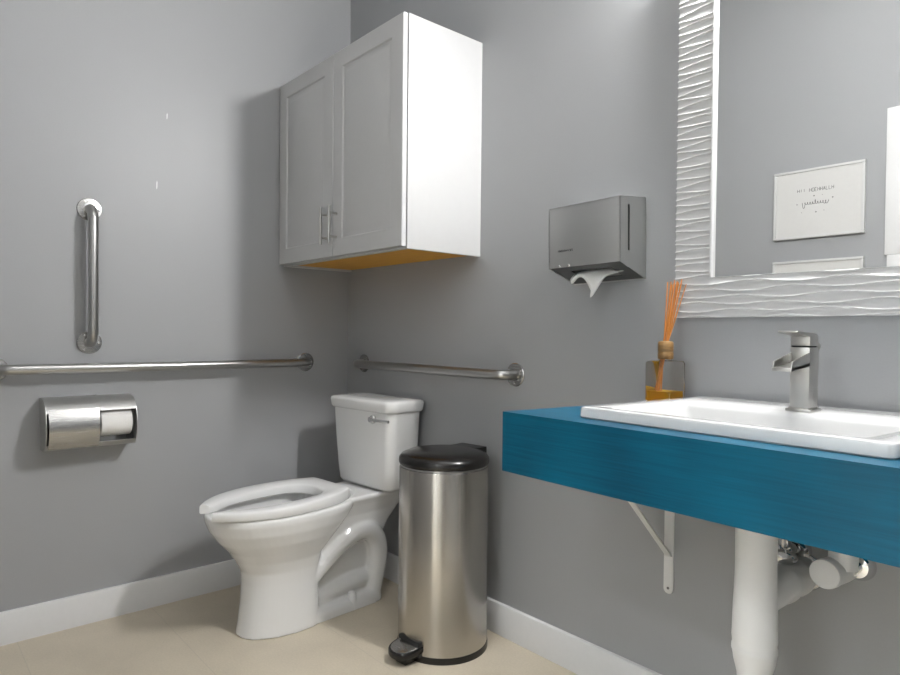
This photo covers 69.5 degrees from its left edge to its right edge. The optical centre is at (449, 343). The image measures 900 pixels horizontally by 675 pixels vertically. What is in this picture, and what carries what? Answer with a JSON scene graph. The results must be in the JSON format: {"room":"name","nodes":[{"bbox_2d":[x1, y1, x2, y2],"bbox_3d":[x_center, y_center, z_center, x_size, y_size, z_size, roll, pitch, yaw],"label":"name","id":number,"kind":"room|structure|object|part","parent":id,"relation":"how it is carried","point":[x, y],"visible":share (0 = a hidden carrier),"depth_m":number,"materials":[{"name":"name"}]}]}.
{"room":"public restroom","nodes":[
{"label":"public restroom","id":0,"kind":"room"},
{"bbox_2d":[0,0,350,611],"bbox_3d":[-1.189,-0.484,2.340,2.060,2.900,0.100,0,1,-41],"label":"wall","id":1,"kind":"structure","parent":0,"point":[190,269],"depth_m":2.37,"materials":[{"name":"grey paint"}]},
{"bbox_2d":[40,393,137,450],"bbox_3d":[-1.215,0.262,2.187,0.270,0.179,0.125,0,1,-41],"label":"dispenser","id":2,"kind":"object","parent":1,"relation":"attached to","point":[66,422],"visible":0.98,"depth_m":2.13,"materials":[{"name":"metal"}]},
{"bbox_2d":[100,409,132,435],"bbox_3d":[-1.159,0.265,2.236,0.097,0.098,0.098,0,1,-41],"label":"toilet paper roll","id":3,"kind":"object","parent":2,"relation":"in","point":[112,422],"visible":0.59,"depth_m":2.20,"materials":[{"name":"white paper"}]},
{"bbox_2d":[76,198,101,353],"bbox_3d":[-1.218,-0.232,2.206,0.078,0.535,0.074,0,1,-41],"label":"grab bar","id":4,"kind":"object","parent":1,"relation":"attached to","point":[88,342],"visible":1,"depth_m":2.18,"materials":[{"name":"grey metal"}]},
{"bbox_2d":[0,559,240,645],"bbox_3d":[-1.166,0.914,2.321,1.860,0.106,0.012,0,1,-41],"label":"baseboard","id":5,"kind":"structure","parent":1,"relation":"attached to","point":[44,618],"depth_m":2.29,"materials":[{"name":"white paint"}]},
{"bbox_2d":[0,353,313,379],"bbox_3d":[-1.011,0.080,2.393,1.176,0.078,0.074,0,1,-41],"label":"grab bar","id":6,"kind":"object","parent":1,"relation":"attached to","point":[305,361],"visible":1,"depth_m":2.30,"materials":[{"name":"grey metal"}]},
{"bbox_2d":[0,578,576,674],"bbox_3d":[-0.789,1.030,0.639,3.700,0.060,3.250,0,1,-41],"label":"floor","id":7,"kind":"structure","parent":0,"point":[196,635],"depth_m":2.07,"materials":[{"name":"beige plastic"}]},
{"bbox_2d":[199,393,423,639],"bbox_3d":[-0.502,0.590,2.338,0.392,0.766,0.788,2,1,44],"label":"toilet","id":8,"kind":"object","parent":7,"relation":"on","point":[308,552],"visible":1,"depth_m":2.32,"materials":[{"name":"white ceramic"}]},
{"bbox_3d":[-0.612,0.535,2.242,0.351,0.041,0.498,2,1,44],"label":"seat","id":9,"kind":"part","parent":8,"relation":"part of","materials":[{"name":"white plastic"}]},
{"bbox_3d":[-0.506,0.763,2.356,0.364,0.419,0.769,2,1,44],"label":"bowl","id":10,"kind":"part","parent":8,"relation":"part of","materials":[{"name":"white ceramic"}]},
{"bbox_3d":[-0.292,0.402,2.546,0.368,0.301,0.165,2,1,44],"label":"tank","id":11,"kind":"part","parent":8,"relation":"part of","materials":[{"name":"white ceramic"}]},
{"bbox_3d":[-0.292,0.230,2.542,0.392,0.048,0.188,2,1,44],"label":"tank lid","id":12,"kind":"part","parent":8,"relation":"part of","materials":[{"name":"white ceramic"}]},
{"bbox_3d":[-0.264,0.282,2.381,0.121,0.033,0.027,2,1,44],"label":"flush lever","id":13,"kind":"part","parent":8,"relation":"part of","materials":[{"name":"silver metal"}]},
{"bbox_2d":[388,443,488,665],"bbox_3d":[-0.035,0.662,2.120,0.328,0.639,0.307,0,1,-6],"label":"pedal bin","id":14,"kind":"object","parent":7,"relation":"on","point":[443,560],"visible":1,"depth_m":2.00,"materials":[{"name":"silver metal"}]},
{"bbox_3d":[-0.147,0.936,2.007,0.071,0.011,0.090,0,1,-41],"label":"pedal plate","id":15,"kind":"part","parent":14,"relation":"part of","materials":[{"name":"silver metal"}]},
{"bbox_3d":[-0.019,0.364,2.121,0.296,0.043,0.296,0,1,-41],"label":"lid","id":16,"kind":"part","parent":14,"relation":"part of","materials":[{"name":"black plastic"}]},
{"bbox_2d":[348,0,899,674],"bbox_3d":[0.584,-0.457,1.794,0.100,2.900,3.050,0,1,-41],"label":"wall","id":17,"kind":"structure","parent":0,"point":[580,100],"depth_m":1.93,"materials":[{"name":"grey paint"}]},
{"bbox_2d":[279,11,481,271],"bbox_3d":[-0.312,-0.683,2.458,0.379,0.742,0.848,0,1,-41],"label":"upper cabinet","id":18,"kind":"object","parent":17,"relation":"attached to","point":[380,139],"visible":1,"depth_m":2.21,"materials":[{"name":"white paint"}]},
{"bbox_3d":[-0.560,-0.689,2.524,0.016,0.734,0.422,0,1,-41],"label":"cabinet door","id":19,"kind":"part","parent":18,"relation":"part of","materials":[{"name":"white paint"}]},
{"bbox_3d":[-0.462,-0.429,2.373,0.039,0.136,0.012,0,1,-41],"label":"handle","id":20,"kind":"part","parent":18,"relation":"part of","materials":[{"name":"silver metal"}]},
{"bbox_3d":[-0.423,-0.428,2.328,0.039,0.136,0.012,0,1,-41],"label":"handle","id":21,"kind":"part","parent":18,"relation":"part of","materials":[{"name":"silver metal"}]},
{"bbox_3d":[-0.281,-0.681,2.204,0.016,0.734,0.421,0,1,-41],"label":"cabinet door","id":22,"kind":"part","parent":18,"relation":"part of","materials":[{"name":"white paint"}]},
{"bbox_3d":[-0.286,-0.327,2.490,0.302,0.012,0.816,0,1,-41],"label":"panel","id":23,"kind":"part","parent":18,"relation":"part of","materials":[{"name":"orange wood"}]},
{"bbox_2d":[353,354,523,385],"bbox_3d":[-0.106,0.093,2.459,0.074,0.078,0.977,0,1,-41],"label":"grab bar","id":24,"kind":"object","parent":17,"relation":"attached to","point":[514,374],"visible":1,"depth_m":2.29,"materials":[{"name":"grey metal"}]},
{"bbox_2d":[384,552,661,674],"bbox_3d":[0.532,0.941,1.777,0.012,0.106,3.038,0,1,-41],"label":"baseboard","id":25,"kind":"structure","parent":17,"relation":"attached to","point":[579,656],"depth_m":2.01,"materials":[{"name":"white paint"}]},
{"bbox_2d":[549,195,645,284],"bbox_3d":[0.410,-0.289,1.825,0.123,0.224,0.242,0,0,-41],"label":"paper towel dispenser","id":26,"kind":"object","parent":17,"relation":"attached to","point":[611,231],"visible":1,"depth_m":1.76,"materials":[{"name":"metal"}]},
{"bbox_2d":[570,267,622,296],"bbox_3d":[0.416,-0.174,1.818,0.052,0.090,0.165,0,1,-41],"label":"paper towel","id":27,"kind":"object","parent":26,"relation":"in","point":[593,277],"visible":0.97,"depth_m":1.81,"materials":[{"name":"white paper"}]},
{"bbox_2d":[628,501,674,593],"bbox_3d":[0.426,0.424,1.585,0.420,0.481,0.027,0,1,-41],"label":"bracket","id":28,"kind":"object","parent":17,"relation":"attached to","point":[667,548],"visible":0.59,"depth_m":1.72,"materials":[{"name":"white metal"}]},
{"bbox_2d":[502,404,899,567],"bbox_3d":[0.625,0.228,1.258,0.546,0.134,0.980,0,1,-41],"label":"countertop","id":29,"kind":"structure","parent":17,"relation":"attached to","point":[847,504],"depth_m":1.06,"materials":[{"name":"teal laminate"}]},
{"bbox_2d":[645,279,686,400],"bbox_3d":[0.550,-0.005,1.648,0.072,0.318,0.076,0,1,-41],"label":"reed diffuser","id":30,"kind":"object","parent":29,"relation":"on","point":[654,368],"visible":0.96,"depth_m":1.65,"materials":[{"name":"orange glass"}]},
{"bbox_2d":[645,359,684,400],"bbox_3d":[0.548,0.096,1.652,0.072,0.115,0.072,0,1,-41],"label":"bottle","id":31,"kind":"object","parent":30,"relation":"attached to","point":[654,368],"depth_m":1.65,"materials":[{"name":"clear glass"}]},
{"bbox_2d":[580,396,899,459],"bbox_3d":[0.635,0.203,1.282,0.465,0.133,0.613,0,1,-41],"label":"sink basin","id":32,"kind":"object","parent":29,"relation":"in","point":[868,433],"visible":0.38,"depth_m":1.25,"materials":[{"name":"white ceramic"}]},
{"bbox_2d":[731,528,819,674],"bbox_3d":[0.693,0.507,1.375,0.293,0.530,0.088,0,1,-41],"label":"drain pipe cover","id":33,"kind":"object","parent":32,"relation":"attached to","point":[763,585],"visible":0.81,"depth_m":1.28,"materials":[{"name":"white plastic"}]},
{"bbox_3d":[0.707,0.515,1.387,0.245,0.082,0.082,0,1,-41],"label":"waste arm","id":34,"kind":"part","parent":33,"relation":"part of","materials":[{"name":"white plastic"}]},
{"bbox_2d":[772,331,820,412],"bbox_3d":[0.700,0.056,1.308,0.152,0.164,0.049,0,1,-41],"label":"faucet","id":35,"kind":"object","parent":32,"relation":"on","point":[801,362],"visible":1,"depth_m":1.31,"materials":[{"name":"silver metal"}]},
{"bbox_3d":[0.677,0.035,1.288,0.092,0.036,0.037,0,1,-41],"label":"spout","id":36,"kind":"part","parent":35,"relation":"part of","materials":[{"name":"silver metal"}]},
{"bbox_3d":[0.703,-0.011,1.309,0.108,0.030,0.037,0,1,-41],"label":"lever handle","id":37,"kind":"part","parent":35,"relation":"part of","materials":[{"name":"silver metal"}]},
{"bbox_3d":[0.725,0.134,1.332,0.058,0.006,0.049,0,1,-41],"label":"plate","id":38,"kind":"part","parent":35,"relation":"part of","materials":[{"name":"silver metal"}]},
{"bbox_3d":[0.760,0.064,1.345,0.012,0.134,0.012,0,1,-41],"label":"pop rod","id":39,"kind":"part","parent":35,"relation":"part of","materials":[{"name":"silver metal"}]},
{"bbox_2d":[675,0,899,317],"bbox_3d":[0.862,-0.521,1.373,0.034,0.922,0.812,0,1,-41],"label":"framed mirror","id":40,"kind":"object","parent":17,"relation":"attached to","point":[788,174],"visible":1,"depth_m":1.47,"materials":[{"name":"white mirror"}]},
{"bbox_3d":[0.627,-0.528,1.643,0.033,0.724,0.096,0,1,-41],"label":"frame rail","id":41,"kind":"part","parent":40,"relation":"part of","materials":[{"name":"white wood"}]},
{"bbox_3d":[0.858,-0.109,1.380,0.033,0.098,0.812,0,1,-41],"label":"frame rail","id":42,"kind":"part","parent":40,"relation":"part of","materials":[{"name":"white wood"}]},
{"bbox_2d":[778,539,811,564],"bbox_3d":[0.717,0.437,1.415,0.177,0.071,0.071,0,1,-41],"label":"shutoff valve","id":43,"kind":"object","parent":17,"relation":"attached to","point":[789,552],"visible":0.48,"depth_m":1.37,"materials":[{"name":"silver metal"}]},
{"bbox_3d":[0.732,0.465,1.415,0.026,0.031,0.050,0,1,-41],"label":"valve handle","id":44,"kind":"part","parent":43,"relation":"part of","materials":[{"name":"silver metal"}]},
{"bbox_2d":[809,550,876,588],"bbox_3d":[0.727,0.429,1.276,0.364,0.111,0.094,0,1,-41],"label":"pipe","id":45,"kind":"object","parent":17,"relation":"attached to","point":[835,570],"visible":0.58,"depth_m":1.22,"materials":[{"name":"white plastic"}]}
]}

